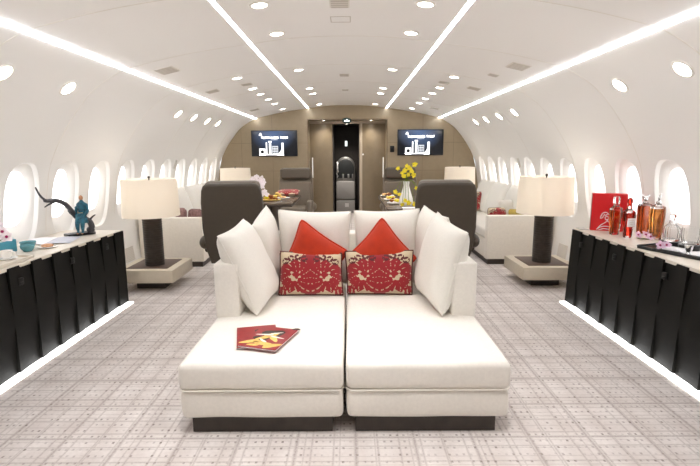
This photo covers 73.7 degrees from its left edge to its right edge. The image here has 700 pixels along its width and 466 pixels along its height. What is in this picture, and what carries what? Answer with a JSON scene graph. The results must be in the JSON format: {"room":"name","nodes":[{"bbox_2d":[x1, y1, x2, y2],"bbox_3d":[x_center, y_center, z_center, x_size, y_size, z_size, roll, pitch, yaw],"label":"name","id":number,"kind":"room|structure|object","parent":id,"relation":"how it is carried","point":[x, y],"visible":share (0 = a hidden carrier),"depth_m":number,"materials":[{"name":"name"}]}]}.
{"room":"aircraft cabin","nodes":[
{"label":"aircraft cabin","id":0,"kind":"room"},
{"bbox_2d":[0,24,253,264],"bbox_3d":[-2.272,-0.221,3.459,0.823,2.112,12.100,0,10,0],"label":"wall","id":1,"kind":"structure","parent":0,"point":[34,116],"depth_m":4.17,"materials":[{"name":"white plastic"}]},
{"bbox_2d":[0,64,14,80],"bbox_3d":[-2.176,-1.007,2.922,0.121,0.112,0.158,-1,10,-5],"label":"recessed light","id":2,"kind":"object","parent":1,"relation":"in","point":[6,70],"visible":1,"depth_m":2.94,"materials":[{"name":"white"}]},
{"bbox_2d":[4,163,38,242],"bbox_3d":[-2.660,-0.219,3.768,0.193,0.690,0.410,0,10,0],"label":"window","id":3,"kind":"structure","parent":1,"relation":"in","point":[21,199],"depth_m":3.86,"materials":[{"name":"white"}]},
{"bbox_2d":[52,162,78,232],"bbox_3d":[-2.661,-0.317,4.349,0.193,0.690,0.410,0,10,0],"label":"window","id":4,"kind":"structure","parent":1,"relation":"in","point":[66,183],"depth_m":4.44,"materials":[{"name":"white"}]},
{"bbox_2d":[59,81,76,94],"bbox_3d":[-2.177,-1.121,3.602,0.121,0.112,0.158,-1,10,-5],"label":"recessed light","id":5,"kind":"object","parent":1,"relation":"in","point":[68,87],"visible":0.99,"depth_m":3.59,"materials":[{"name":"white"}]},
{"bbox_2d":[88,161,109,226],"bbox_3d":[-2.661,-0.414,4.930,0.193,0.690,0.410,0,10,0],"label":"window","id":6,"kind":"structure","parent":1,"relation":"in","point":[98,199],"depth_m":5.04,"materials":[{"name":"white"}]},
{"bbox_2d":[117,160,134,218],"bbox_3d":[-2.662,-0.512,5.511,0.193,0.690,0.410,0,10,0],"label":"window","id":7,"kind":"structure","parent":1,"relation":"in","point":[127,171],"depth_m":5.56,"materials":[{"name":"white"}]},
{"bbox_2d":[125,246,135,262],"bbox_3d":[-2.650,0.256,5.618,0.036,0.169,0.220,0,10,0],"label":"air vent","id":8,"kind":"object","parent":1,"relation":"in","point":[129,252],"visible":0.88,"depth_m":5.61,"materials":[{"name":"white"}]},
{"bbox_2d":[141,159,154,177],"bbox_3d":[-2.662,-0.610,6.092,0.193,0.690,0.410,0,10,0],"label":"window","id":9,"kind":"structure","parent":1,"relation":"in","point":[149,167],"depth_m":6.18,"materials":[{"name":"white"}]},
{"bbox_2d":[160,159,170,177],"bbox_3d":[-2.663,-0.707,6.673,0.193,0.690,0.410,0,10,0],"label":"window","id":10,"kind":"structure","parent":1,"relation":"in","point":[165,172],"depth_m":6.78,"materials":[{"name":"white"}]},
{"bbox_2d":[175,159,184,187],"bbox_3d":[-2.663,-0.805,7.254,0.193,0.690,0.410,0,10,0],"label":"window","id":11,"kind":"structure","parent":1,"relation":"in","point":[180,171],"depth_m":7.40,"materials":[{"name":"white"}]},
{"bbox_2d":[188,158,196,185],"bbox_3d":[-2.664,-0.902,7.835,0.193,0.690,0.410,0,10,0],"label":"window","id":12,"kind":"structure","parent":1,"relation":"in","point":[193,169],"depth_m":7.98,"materials":[{"name":"white"}]},
{"bbox_2d":[199,158,207,183],"bbox_3d":[-2.664,-1.000,8.415,0.193,0.690,0.410,0,10,0],"label":"window","id":13,"kind":"structure","parent":1,"relation":"in","point":[203,171],"depth_m":8.56,"materials":[{"name":"white"}]},
{"bbox_2d":[332,124,358,211],"bbox_3d":[-0.078,-1.464,10.639,0.900,2.160,1.630,0,10,0],"label":"wall","id":14,"kind":"structure","parent":0,"point":[341,133],"depth_m":11.25,"materials":[{"name":"black"}]},
{"bbox_2d":[336,157,354,212],"bbox_3d":[-0.106,-1.163,11.272,0.470,1.339,0.223,0,10,0],"label":"seat","id":15,"kind":"object","parent":14,"relation":"attached to","point":[345,166],"visible":0.98,"depth_m":11.21,"materials":[{"name":"leather"}]},
{"bbox_2d":[218,105,477,194],"bbox_3d":[-0.047,-1.399,9.631,5.320,2.367,0.460,0,10,0],"label":"wall","id":16,"kind":"structure","parent":0,"point":[429,167],"depth_m":9.34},
{"bbox_2d":[251,130,297,155],"bbox_3d":[-1.507,-1.785,9.311,0.915,0.508,0.042,0,10,0],"label":"television","id":17,"kind":"object","parent":16,"relation":"attached to","point":[263,142],"visible":1,"depth_m":9.29,"materials":[{"name":"black plastic"}]},
{"bbox_2d":[259,141,283,154],"bbox_3d":[-1.566,-1.692,9.307,0.485,0.274,0.001,0,10,0],"label":"picture","id":18,"kind":"object","parent":17,"relation":"attached to","point":[265,147],"depth_m":9.31,"materials":[{"name":"white"}]},
{"bbox_2d":[310,124,332,211],"bbox_3d":[-0.597,-1.258,9.826,0.470,2.030,0.088,0,10,0],"label":"door","id":19,"kind":"structure","parent":16,"relation":"in","point":[321,141],"depth_m":9.79,"materials":[{"name":"brown"}]},
{"bbox_2d":[230,115,453,180],"bbox_3d":[-0.047,-1.272,9.416,5.144,2.188,0.008,0,10,0],"label":"trim","id":20,"kind":"structure","parent":16,"relation":"attached to","point":[241,143],"depth_m":9.31,"materials":[{"name":"brown"}]},
{"bbox_2d":[310,121,384,123],"bbox_3d":[-0.052,-2.298,9.703,1.570,0.056,0.050,0,10,0],"label":"trim","id":21,"kind":"structure","parent":16,"relation":"attached to","point":[311,122],"depth_m":9.68,"materials":[{"name":"beige"}]},
{"bbox_2d":[359,123,384,210],"bbox_3d":[0.468,-1.264,9.826,0.540,2.030,0.088,0,10,0],"label":"door","id":22,"kind":"structure","parent":16,"relation":"in","point":[371,136],"depth_m":9.80,"materials":[{"name":"brown"}]},
{"bbox_2d":[397,129,443,154],"bbox_3d":[1.404,-1.808,9.309,0.915,0.508,0.042,0,10,0],"label":"television","id":23,"kind":"object","parent":16,"relation":"attached to","point":[409,141],"visible":1,"depth_m":9.29,"materials":[{"name":"black plastic"}]},
{"bbox_2d":[405,140,429,153],"bbox_3d":[1.345,-1.714,9.306,0.485,0.274,0.001,0,10,0],"label":"picture","id":24,"kind":"object","parent":23,"relation":"attached to","point":[411,146],"depth_m":9.31,"materials":[{"name":"white"}]},
{"bbox_2d":[0,213,699,465],"bbox_3d":[-0.017,0.635,4.670,5.600,0.001,14.200,0,10,0],"label":"floor","id":25,"kind":"structure","parent":0,"point":[577,396],"depth_m":2.62,"materials":[{"name":"carpet"}]},
{"bbox_2d":[0,230,133,393],"bbox_3d":[-2.381,0.558,3.055,0.581,0.710,2.836,0,10,0],"label":"console","id":26,"kind":"object","parent":25,"relation":"on","point":[51,297],"visible":1,"depth_m":3.42,"materials":[{"name":"black paint"}]},
{"bbox_2d":[0,238,16,250],"bbox_3d":[-2.545,0.099,3.330,0.200,0.102,0.200,-1,10,-3],"label":"vase","id":27,"kind":"object","parent":26,"relation":"on","point":[6,245],"visible":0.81,"depth_m":3.34,"materials":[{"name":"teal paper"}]},
{"bbox_2d":[0,221,11,241],"bbox_3d":[-2.454,-0.022,3.225,0.186,0.201,0.086,0,10,0],"label":"sprig","id":28,"kind":"object","parent":27,"relation":"on","point":[5,235],"visible":1,"depth_m":3.25,"materials":[{"name":"pink"}]},
{"bbox_2d":[0,255,33,267],"bbox_3d":[-2.289,0.194,3.002,0.240,0.019,0.420,0,10,0],"label":"serving tray","id":29,"kind":"object","parent":26,"relation":"on","point":[3,263],"visible":0.8,"depth_m":3.08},
{"bbox_2d":[0,249,17,259],"bbox_3d":[-2.297,0.146,3.125,0.128,0.058,0.124,0,10,0],"label":"tea cup","id":30,"kind":"object","parent":29,"relation":"on","point":[5,254],"visible":1,"depth_m":3.11,"materials":[{"name":"white ceramic"}]},
{"bbox_2d":[18,236,80,244],"bbox_3d":[-2.460,0.061,3.831,0.375,0.006,0.324,-3,10,-14],"label":"brochure","id":31,"kind":"object","parent":26,"relation":"on","point":[67,239],"visible":0.72,"depth_m":3.86,"materials":[{"name":"white paper"}]},
{"bbox_2d":[0,230,121,273],"bbox_3d":[-2.409,0.220,2.998,0.527,0.024,2.836,0,10,0],"label":"countertop","id":32,"kind":"structure","parent":26,"relation":"on","point":[38,253],"depth_m":3.61,"materials":[{"name":"beige stone"}]},
{"bbox_2d":[35,187,95,235],"bbox_3d":[-2.412,-0.181,3.933,0.210,0.449,0.533,4,11,25],"label":"figurine","id":33,"kind":"object","parent":26,"relation":"on","point":[79,214],"visible":1,"depth_m":4.01,"materials":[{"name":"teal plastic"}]},
{"bbox_2d":[0,302,133,393],"bbox_3d":[-2.121,0.902,3.113,0.066,0.008,2.836,0,10,0],"label":"floor light","id":34,"kind":"object","parent":26,"relation":"attached to","point":[4,385],"depth_m":3.40,"materials":[{"name":"white plastic"}]},
{"bbox_2d":[126,258,192,287],"bbox_3d":[-2.123,0.450,5.113,0.600,0.240,0.610,0,10,0],"label":"table","id":35,"kind":"object","parent":25,"relation":"on","point":[162,276],"visible":0.93,"depth_m":4.88,"materials":[{"name":"brown wood"}]},
{"bbox_2d":[120,176,179,266],"bbox_3d":[-2.106,-0.129,4.966,0.576,0.949,0.576,0,10,0],"label":"table lamp","id":36,"kind":"object","parent":35,"relation":"on","point":[150,200],"visible":1,"depth_m":4.75,"materials":[{"name":"beige fabric"}]},
{"bbox_2d":[138,217,210,266],"bbox_3d":[-2.246,-0.161,7.181,0.800,0.760,2.680,0,10,0],"label":"sofa","id":37,"kind":"object","parent":25,"relation":"on","point":[182,236],"depth_m":5.86,"materials":[{"name":"white fabric"}]},
{"bbox_2d":[178,187,192,216],"bbox_3d":[-2.333,-0.356,6.417,0.251,0.507,0.747,0,10,0],"label":"cushion","id":38,"kind":"object","parent":37,"relation":"on","point":[184,200],"visible":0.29,"depth_m":6.44,"materials":[{"name":"white fabric"}]},
{"bbox_2d":[184,184,201,208],"bbox_3d":[-2.333,-0.489,7.206,0.252,0.507,0.747,0,10,0],"label":"cushion","id":39,"kind":"object","parent":37,"relation":"on","point":[194,191],"visible":0.36,"depth_m":6.93,"materials":[{"name":"white fabric"}]},
{"bbox_2d":[199,180,263,263],"bbox_3d":[-1.281,-0.046,5.360,0.795,1.128,0.751,-1,10,-4],"label":"swivel armchair","id":40,"kind":"object","parent":25,"relation":"on","point":[224,204],"visible":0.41,"depth_m":4.97,"materials":[{"name":"brown leather"}]},
{"bbox_2d":[178,230,345,431],"bbox_3d":[-0.444,0.500,3.231,0.827,0.747,1.902,0,10,0],"label":"sofa section","id":41,"kind":"object","parent":25,"relation":"on","point":[299,386],"visible":0.7,"depth_m":2.38,"materials":[{"name":"white fabric"}]},
{"bbox_2d":[217,219,278,315],"bbox_3d":[-0.677,0.206,3.173,0.314,0.546,0.554,1,10,5],"label":"sofa cushion","id":42,"kind":"object","parent":41,"relation":"on","point":[258,280],"visible":0.98,"depth_m":2.97,"materials":[{"name":"white fabric"}]},
{"bbox_2d":[237,325,275,349],"bbox_3d":[-0.521,0.580,2.624,0.224,0.010,0.300,-2,10,-13],"label":"magazine","id":43,"kind":"object","parent":41,"relation":"on","point":[243,333],"visible":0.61,"depth_m":2.67,"materials":[{"name":"red paper"}]},
{"bbox_2d":[237,326,299,351],"bbox_3d":[-0.443,0.576,2.578,0.249,0.010,0.315,3,10,17],"label":"magazine","id":44,"kind":"object","parent":43,"relation":"on","point":[266,338],"visible":1,"depth_m":2.55,"materials":[{"name":"red paper"}]},
{"bbox_2d":[178,283,345,389],"bbox_3d":[-0.444,0.570,3.156,0.824,0.153,1.731,0,10,0],"label":"seat cushion","id":45,"kind":"object","parent":41,"relation":"on","point":[313,358],"depth_m":2.42,"materials":[{"name":"white fabric"}]},
{"bbox_2d":[252,205,280,278],"bbox_3d":[-0.636,0.103,3.565,0.232,0.589,0.384,1,10,8],"label":"sofa cushion","id":46,"kind":"object","parent":41,"relation":"on","point":[265,224],"visible":0.48,"depth_m":3.48,"materials":[{"name":"white fabric"}]},
{"bbox_2d":[278,251,343,295],"bbox_3d":[-0.286,0.294,3.413,0.478,0.315,0.173,0,10,0],"label":"cushion","id":47,"kind":"object","parent":41,"relation":"on","point":[300,274],"visible":0.94,"depth_m":3.36,"materials":[{"name":"red fabric"}]},
{"bbox_2d":[278,210,350,283],"bbox_3d":[-0.277,0.107,3.656,0.574,0.577,0.232,0,10,0],"label":"sofa cushion","id":48,"kind":"object","parent":41,"relation":"on","point":[335,226],"visible":0.47,"depth_m":3.59,"materials":[{"name":"white fabric"}]},
{"bbox_2d":[289,220,346,260],"bbox_3d":[-0.260,0.154,3.479,0.492,0.503,0.197,0,10,0],"label":"velvet cushion","id":49,"kind":"object","parent":41,"relation":"on","point":[307,240],"visible":0.44,"depth_m":3.42,"materials":[{"name":"fabric"}]},
{"bbox_2d":[263,195,300,229],"bbox_3d":[-1.258,-0.188,7.456,0.845,0.711,1.330,0,10,0],"label":"dining table","id":50,"kind":"object","parent":25,"relation":"on","point":[274,206],"visible":0.34,"depth_m":7.06,"materials":[{"name":"brown wood"}]},
{"bbox_2d":[250,174,268,196],"bbox_3d":[-1.367,-0.689,7.073,0.298,0.404,0.120,0,10,0],"label":"potted orchid","id":51,"kind":"object","parent":50,"relation":"on","point":[261,180],"visible":0.65,"depth_m":7.04,"materials":[{"name":"pink plant"}]},
{"bbox_2d":[275,189,300,195],"bbox_3d":[-1.045,-0.677,7.835,0.410,0.111,0.251,0,10,0],"label":"plate","id":52,"kind":"object","parent":50,"relation":"on","point":[284,192],"visible":0.85,"depth_m":7.76,"materials":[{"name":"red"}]},
{"bbox_2d":[279,168,316,211],"bbox_3d":[-1.008,-0.597,8.524,0.775,1.163,0.751,0,10,0],"label":"swivel armchair","id":53,"kind":"object","parent":25,"relation":"on","point":[301,179],"visible":0.47,"depth_m":8.63,"materials":[{"name":"beige leather"}]},
{"bbox_2d":[378,195,415,210],"bbox_3d":[0.942,-0.134,7.066,0.915,0.711,2.020,0,10,0],"label":"dining table","id":54,"kind":"object","parent":25,"relation":"on","point":[389,207],"visible":0.14,"depth_m":6.46,"materials":[{"name":"brown wood"}]},
{"bbox_2d":[393,162,417,206],"bbox_3d":[0.764,-0.652,6.266,0.380,0.596,0.227,0,10,0],"label":"flower vase","id":55,"kind":"object","parent":54,"relation":"on","point":[405,199],"visible":0.94,"depth_m":6.23,"materials":[{"name":"white ceramic"}]},
{"bbox_2d":[380,167,416,210],"bbox_3d":[0.937,-0.608,8.524,0.775,1.163,0.751,0,10,0],"label":"swivel armchair","id":56,"kind":"object","parent":25,"relation":"on","point":[392,177],"visible":0.34,"depth_m":8.63,"materials":[{"name":"beige leather"}]},
{"bbox_2d":[346,230,510,430],"bbox_3d":[0.390,0.496,3.231,0.827,0.747,1.902,0,10,0],"label":"sofa section","id":57,"kind":"object","parent":25,"relation":"on","point":[410,366],"visible":0.76,"depth_m":2.39,"materials":[{"name":"white fabric"}]},
{"bbox_2d":[344,250,413,294],"bbox_3d":[0.214,0.287,3.423,0.509,0.320,0.174,0,10,0],"label":"cushion","id":58,"kind":"object","parent":57,"relation":"on","point":[388,274],"visible":0.94,"depth_m":3.37,"materials":[{"name":"red fabric"}]},
{"bbox_2d":[352,218,416,261],"bbox_3d":[0.239,0.153,3.477,0.516,0.526,0.196,0,10,0],"label":"velvet cushion","id":59,"kind":"object","parent":57,"relation":"on","point":[381,240],"visible":0.41,"depth_m":3.41,"materials":[{"name":"fabric"}]},
{"bbox_2d":[354,208,419,282],"bbox_3d":[0.288,0.103,3.655,0.517,0.580,0.232,0,10,0],"label":"sofa cushion","id":60,"kind":"object","parent":57,"relation":"on","point":[403,223],"visible":0.48,"depth_m":3.59,"materials":[{"name":"white fabric"}]},
{"bbox_2d":[346,283,510,388],"bbox_3d":[0.390,0.566,3.157,0.825,0.153,1.732,0,10,0],"label":"seat cushion","id":61,"kind":"object","parent":57,"relation":"on","point":[393,341],"depth_m":2.47,"materials":[{"name":"white fabric"}]},
{"bbox_2d":[415,205,449,269],"bbox_3d":[0.617,0.103,3.527,0.242,0.588,0.416,-2,10,-12],"label":"sofa cushion","id":62,"kind":"object","parent":57,"relation":"on","point":[426,215],"visible":0.37,"depth_m":3.53,"materials":[{"name":"white fabric"}]},
{"bbox_2d":[414,212,469,315],"bbox_3d":[0.607,0.176,3.167,0.266,0.594,0.604,-2,10,-9],"label":"sofa cushion","id":63,"kind":"object","parent":57,"relation":"on","point":[444,244],"visible":0.98,"depth_m":2.97,"materials":[{"name":"white fabric"}]},
{"bbox_2d":[415,179,479,256],"bbox_3d":[1.051,-0.059,5.360,0.795,1.128,0.751,0,10,4],"label":"swivel armchair","id":64,"kind":"object","parent":25,"relation":"on","point":[454,199],"visible":0.45,"depth_m":4.96,"materials":[{"name":"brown leather"}]},
{"bbox_2d":[471,210,533,263],"bbox_3d":[2.149,-0.189,7.210,0.830,0.760,2.620,0,10,0],"label":"sofa","id":65,"kind":"object","parent":25,"relation":"on","point":[499,236],"depth_m":5.93,"materials":[{"name":"white fabric"}]},
{"bbox_2d":[475,210,486,237],"bbox_3d":[2.149,-0.184,7.211,0.810,0.130,2.390,0,10,0],"label":"seat cushion","id":66,"kind":"object","parent":65,"relation":"on","point":[480,219],"depth_m":6.48,"materials":[{"name":"white fabric"}]},
{"bbox_2d":[477,179,494,211],"bbox_3d":[2.287,-0.646,7.996,0.251,0.507,0.747,0,10,0],"label":"cushion","id":67,"kind":"object","parent":65,"relation":"on","point":[485,186],"visible":0.52,"depth_m":7.75,"materials":[{"name":"white fabric"}]},
{"bbox_2d":[487,207,505,214],"bbox_3d":[1.960,-0.222,6.235,0.280,0.240,0.135,-3,10,-15],"label":"throw cushion","id":68,"kind":"object","parent":65,"relation":"on","point":[496,210],"visible":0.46,"depth_m":6.18,"materials":[{"name":"red fabric"}]},
{"bbox_2d":[484,182,510,212],"bbox_3d":[2.288,-0.523,7.267,0.251,0.507,0.747,0,10,0],"label":"cushion","id":69,"kind":"object","parent":65,"relation":"on","point":[498,191],"visible":0.63,"depth_m":7.13,"materials":[{"name":"white fabric"}]},
{"bbox_2d":[497,200,512,214],"bbox_3d":[2.108,-0.284,6.332,0.261,0.327,0.140,-5,11,-26],"label":"throw cushion","id":70,"kind":"object","parent":65,"relation":"on","point":[507,204],"visible":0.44,"depth_m":6.26,"materials":[{"name":"white fabric"}]},
{"bbox_2d":[504,185,517,208],"bbox_3d":[2.289,-0.394,6.497,0.251,0.507,0.747,0,10,0],"label":"cushion","id":71,"kind":"object","parent":65,"relation":"on","point":[512,193],"visible":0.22,"depth_m":6.46,"materials":[{"name":"white fabric"}]},
{"bbox_2d":[504,255,568,284],"bbox_3d":[2.097,0.421,5.153,0.600,0.240,0.610,0,10,0],"label":"table","id":72,"kind":"object","parent":25,"relation":"on","point":[533,273],"visible":0.87,"depth_m":4.95,"materials":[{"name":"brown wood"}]},
{"bbox_2d":[516,174,574,262],"bbox_3d":[2.087,-0.160,5.025,0.576,0.949,0.576,0,10,0],"label":"table lamp","id":73,"kind":"object","parent":72,"relation":"on","point":[544,197],"visible":1,"depth_m":4.81,"materials":[{"name":"fabric"}]},
{"bbox_2d":[560,228,699,399],"bbox_3d":[2.299,0.541,3.006,0.596,0.710,2.834,0,10,0],"label":"console","id":74,"kind":"object","parent":25,"relation":"on","point":[646,298],"visible":0.98,"depth_m":3.32,"materials":[{"name":"black paint"}]},
{"bbox_2d":[589,193,628,231],"bbox_3d":[2.321,-0.189,4.197,0.278,0.334,0.104,4,10,24],"label":"box","id":75,"kind":"object","parent":74,"relation":"on","point":[601,203],"visible":0.74,"depth_m":4.17,"materials":[{"name":"red"}]},
{"bbox_2d":[609,196,622,234],"bbox_3d":[2.264,-0.148,3.982,0.092,0.325,0.069,-2,10,-8],"label":"bottle","id":76,"kind":"object","parent":74,"relation":"on","point":[615,212],"visible":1,"depth_m":3.96,"materials":[{"name":"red glass"}]},
{"bbox_2d":[622,197,635,237],"bbox_3d":[2.290,-0.126,3.831,0.100,0.331,0.068,-1,10,-6],"label":"bottle","id":77,"kind":"object","parent":74,"relation":"on","point":[628,215],"visible":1,"depth_m":3.81,"materials":[{"name":"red glass"}]},
{"bbox_2d":[560,301,699,399],"bbox_3d":[2.036,0.889,3.064,0.066,0.008,2.834,0,10,0],"label":"floor light","id":78,"kind":"object","parent":74,"relation":"attached to","point":[688,386],"depth_m":3.30,"materials":[{"name":"white plastic"}]},
{"bbox_2d":[574,228,699,273],"bbox_3d":[2.339,0.203,2.950,0.512,0.024,2.834,0,10,0],"label":"countertop","id":79,"kind":"structure","parent":74,"relation":"on","point":[631,243],"depth_m":3.60,"materials":[{"name":"beige stone"}]},
{"bbox_2d":[636,195,651,234],"bbox_3d":[2.489,-0.155,3.951,0.100,0.345,0.080,-1,10,-6],"label":"bottle","id":80,"kind":"object","parent":74,"relation":"on","point":[642,222],"visible":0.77,"depth_m":3.93,"materials":[{"name":"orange glass"}]},
{"bbox_2d":[649,193,665,239],"bbox_3d":[2.454,-0.131,3.732,0.104,0.371,0.078,-1,10,-3],"label":"bottle","id":81,"kind":"object","parent":74,"relation":"on","point":[657,212],"visible":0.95,"depth_m":3.71,"materials":[{"name":"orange glass"}]},
{"bbox_2d":[637,243,699,260],"bbox_3d":[2.356,0.130,3.238,0.347,0.022,0.567,-4,10,-20],"label":"tray","id":82,"kind":"object","parent":74,"relation":"on","point":[695,255],"visible":0.52,"depth_m":3.23,"materials":[{"name":"black plastic"}]},
{"bbox_2d":[659,239,680,246],"bbox_3d":[2.355,0.074,3.432,0.144,0.036,0.144,0,10,0],"label":"coaster","id":83,"kind":"object","parent":82,"relation":"on","point":[675,244],"visible":0.37,"depth_m":3.37,"materials":[{"name":"black plastic"}]},
{"bbox_2d":[662,213,680,241],"bbox_3d":[2.355,-0.043,3.412,0.114,0.202,0.114,0,10,0],"label":"decanter","id":84,"kind":"object","parent":83,"relation":"on","point":[671,232],"visible":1,"depth_m":3.38,"materials":[{"name":"white"}]},
{"bbox_2d":[678,243,699,250],"bbox_3d":[2.390,0.099,3.284,0.144,0.036,0.144,0,10,0],"label":"coaster","id":85,"kind":"object","parent":82,"relation":"on","point":[695,248],"visible":0.54,"depth_m":3.23,"materials":[{"name":"black plastic"}]},
{"bbox_2d":[680,226,699,245],"bbox_3d":[2.390,0.022,3.271,0.125,0.120,0.125,0,10,0],"label":"crystal tumbler","id":86,"kind":"object","parent":85,"relation":"on","point":[690,235],"visible":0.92,"depth_m":3.23,"materials":[{"name":"white"}]},
{"bbox_3d":[-2.131,-0.205,9.009,0.600,0.240,0.610,0,10,0],"label":"table","id":87,"kind":"object","parent":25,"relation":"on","visible":0},
{"bbox_2d":[220,167,250,180],"bbox_3d":[-2.154,-0.780,8.841,0.576,0.949,0.576,0,10,0],"label":"table lamp","id":88,"kind":"object","parent":87,"relation":"on","point":[226,174],"visible":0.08,"depth_m":8.55,"materials":[{"name":"beige fabric"}]},
{"bbox_3d":[2.049,-0.227,9.009,0.600,0.240,0.610,0,10,0],"label":"table","id":89,"kind":"object","parent":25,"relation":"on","visible":0},
{"bbox_2d":[444,165,474,183],"bbox_3d":[2.066,-0.802,8.841,0.576,0.949,0.576,0,10,0],"label":"table lamp","id":90,"kind":"object","parent":89,"relation":"on","point":[459,172],"visible":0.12,"depth_m":8.55,"materials":[{"name":"beige fabric"}]},
{"bbox_2d":[0,0,699,117],"bbox_3d":[-0.047,-1.398,3.263,3.640,0.251,12.100,0,10,0],"label":"ceiling","id":91,"kind":"structure","parent":0,"point":[134,35],"depth_m":3.55,"materials":[{"name":"white paint"}]},
{"bbox_2d":[0,20,255,118],"bbox_3d":[-1.868,-1.492,4.666,0.022,0.017,9.290,0,10,0],"label":"ceiling light strip","id":92,"kind":"object","parent":91,"relation":"attached to","point":[1,21],"visible":1,"depth_m":3.39,"materials":[{"name":"white"}]},
{"bbox_2d":[154,66,180,74],"bbox_3d":[-1.657,-1.476,4.243,0.166,0.045,0.220,0,10,0],"label":"ceiling vent","id":93,"kind":"object","parent":91,"relation":"in","point":[167,70],"visible":1,"depth_m":4.23,"materials":[{"name":"white"}]},
{"bbox_2d":[209,0,307,107],"bbox_3d":[-0.824,-1.696,4.632,0.030,0.015,9.290,0,10,0],"label":"ceiling light strip","id":94,"kind":"object","parent":91,"relation":"attached to","point":[212,2],"visible":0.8,"depth_m":3.73,"materials":[{"name":"white"}]},
{"bbox_2d":[249,1,269,8],"bbox_3d":[-0.573,-1.445,2.951,0.130,0.031,0.131,-1,10,-6],"label":"recessed light","id":95,"kind":"object","parent":91,"relation":"in","point":[257,4],"visible":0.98,"depth_m":2.94,"materials":[{"name":"white"}]},
{"bbox_2d":[329,0,349,7],"bbox_3d":[-0.068,-1.476,2.997,0.130,0.009,0.200,0,10,0],"label":"ceiling vent","id":96,"kind":"object","parent":91,"relation":"in","point":[333,3],"visible":1,"depth_m":3.00,"materials":[{"name":"white"}]},
{"bbox_2d":[386,0,473,107],"bbox_3d":[0.726,-1.704,4.632,0.030,0.015,9.290,0,10,0],"label":"ceiling light strip","id":97,"kind":"object","parent":91,"relation":"attached to","point":[469,2],"visible":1,"depth_m":3.76,"materials":[{"name":"white"}]},
{"bbox_2d":[505,62,531,70],"bbox_3d":[1.512,-1.497,4.201,0.166,0.044,0.220,0,10,0],"label":"ceiling vent","id":98,"kind":"object","parent":91,"relation":"in","point":[518,66],"visible":1,"depth_m":4.19,"materials":[{"name":"white"}]},
{"bbox_2d":[439,9,699,117],"bbox_3d":[1.772,-1.511,4.666,0.022,0.017,9.290,0,10,0],"label":"ceiling light strip","id":99,"kind":"object","parent":91,"relation":"attached to","point":[694,13],"visible":1,"depth_m":3.23,"materials":[{"name":"white"}]},
{"bbox_2d":[441,14,699,260],"bbox_3d":[2.190,-0.244,3.459,0.823,2.112,12.100,0,10,0],"label":"wall","id":100,"kind":"structure","parent":0,"point":[659,112],"depth_m":4.03,"materials":[{"name":"white plastic"}]},
{"bbox_2d":[46,36,643,208],"bbox_3d":[-0.044,-0.829,3.978,5.279,1.616,0.008,0,10,0],"label":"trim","id":101,"kind":"structure","parent":100,"relation":"attached to","point":[314,36],"depth_m":3.90,"materials":[{"name":"white"}]},
{"bbox_2d":[115,64,577,200],"bbox_3d":[-0.045,-1.031,5.181,5.279,1.616,0.008,0,10,0],"label":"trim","id":102,"kind":"structure","parent":100,"relation":"attached to","point":[326,64],"depth_m":5.11,"materials":[{"name":"white"}]},
{"bbox_2d":[0,0,699,54],"bbox_3d":[-0.043,-0.626,2.775,5.279,1.616,0.008,0,10,0],"label":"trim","id":103,"kind":"structure","parent":100,"relation":"attached to","point":[158,0],"depth_m":2.67,"materials":[{"name":"white"}]},
{"bbox_2d":[488,157,496,181],"bbox_3d":[2.574,-1.020,8.371,0.193,0.690,0.410,0,10,0],"label":"window","id":104,"kind":"structure","parent":100,"relation":"in","point":[492,172],"depth_m":8.52,"materials":[{"name":"white"}]},
{"bbox_2d":[498,157,507,183],"bbox_3d":[2.574,-0.922,7.790,0.193,0.690,0.410,0,10,0],"label":"window","id":105,"kind":"structure","parent":100,"relation":"in","point":[501,165],"depth_m":7.93,"materials":[{"name":"white"}]},
{"bbox_2d":[510,157,519,185],"bbox_3d":[2.575,-0.825,7.209,0.193,0.690,0.410,0,10,0],"label":"window","id":106,"kind":"structure","parent":100,"relation":"in","point":[514,169],"depth_m":7.35,"materials":[{"name":"white"}]},
{"bbox_2d":[524,157,534,175],"bbox_3d":[2.575,-0.727,6.628,0.193,0.690,0.410,0,10,0],"label":"window","id":107,"kind":"structure","parent":100,"relation":"in","point":[528,168],"depth_m":6.74,"materials":[{"name":"white"}]},
{"bbox_2d":[540,157,552,175],"bbox_3d":[2.576,-0.629,6.048,0.193,0.690,0.410,0,10,0],"label":"window","id":108,"kind":"structure","parent":100,"relation":"in","point":[545,166],"depth_m":6.14,"materials":[{"name":"white"}]},
{"bbox_2d":[560,158,577,216],"bbox_3d":[2.576,-0.532,5.467,0.193,0.690,0.410,0,10,0],"label":"window","id":109,"kind":"structure","parent":100,"relation":"in","point":[566,167],"depth_m":5.52,"materials":[{"name":"white"}]},
{"bbox_2d":[584,158,604,217],"bbox_3d":[2.577,-0.434,4.886,0.193,0.690,0.410,0,10,0],"label":"window","id":110,"kind":"structure","parent":100,"relation":"in","point":[593,175],"depth_m":5.00,"materials":[{"name":"white"}]},
{"bbox_2d":[611,78,628,91],"bbox_3d":[2.085,-1.143,3.602,0.121,0.112,0.158,0,10,5],"label":"recessed light","id":111,"kind":"object","parent":100,"relation":"in","point":[620,85],"visible":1,"depth_m":3.59,"materials":[{"name":"white"}]},
{"bbox_2d":[615,159,641,229],"bbox_3d":[2.578,-0.337,4.305,0.193,0.690,0.410,0,10,0],"label":"window","id":112,"kind":"structure","parent":100,"relation":"in","point":[627,180],"depth_m":4.37,"materials":[{"name":"white"}]},
{"bbox_2d":[654,159,689,240],"bbox_3d":[2.578,-0.239,3.724,0.193,0.690,0.410,0,10,0],"label":"window","id":113,"kind":"structure","parent":100,"relation":"in","point":[670,180],"depth_m":3.79,"materials":[{"name":"white"}]},
{"bbox_2d":[671,60,694,77],"bbox_3d":[2.085,-1.029,2.922,0.121,0.112,0.158,0,10,5],"label":"recessed light","id":114,"kind":"object","parent":100,"relation":"in","point":[683,69],"visible":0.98,"depth_m":2.91,"materials":[{"name":"white"}]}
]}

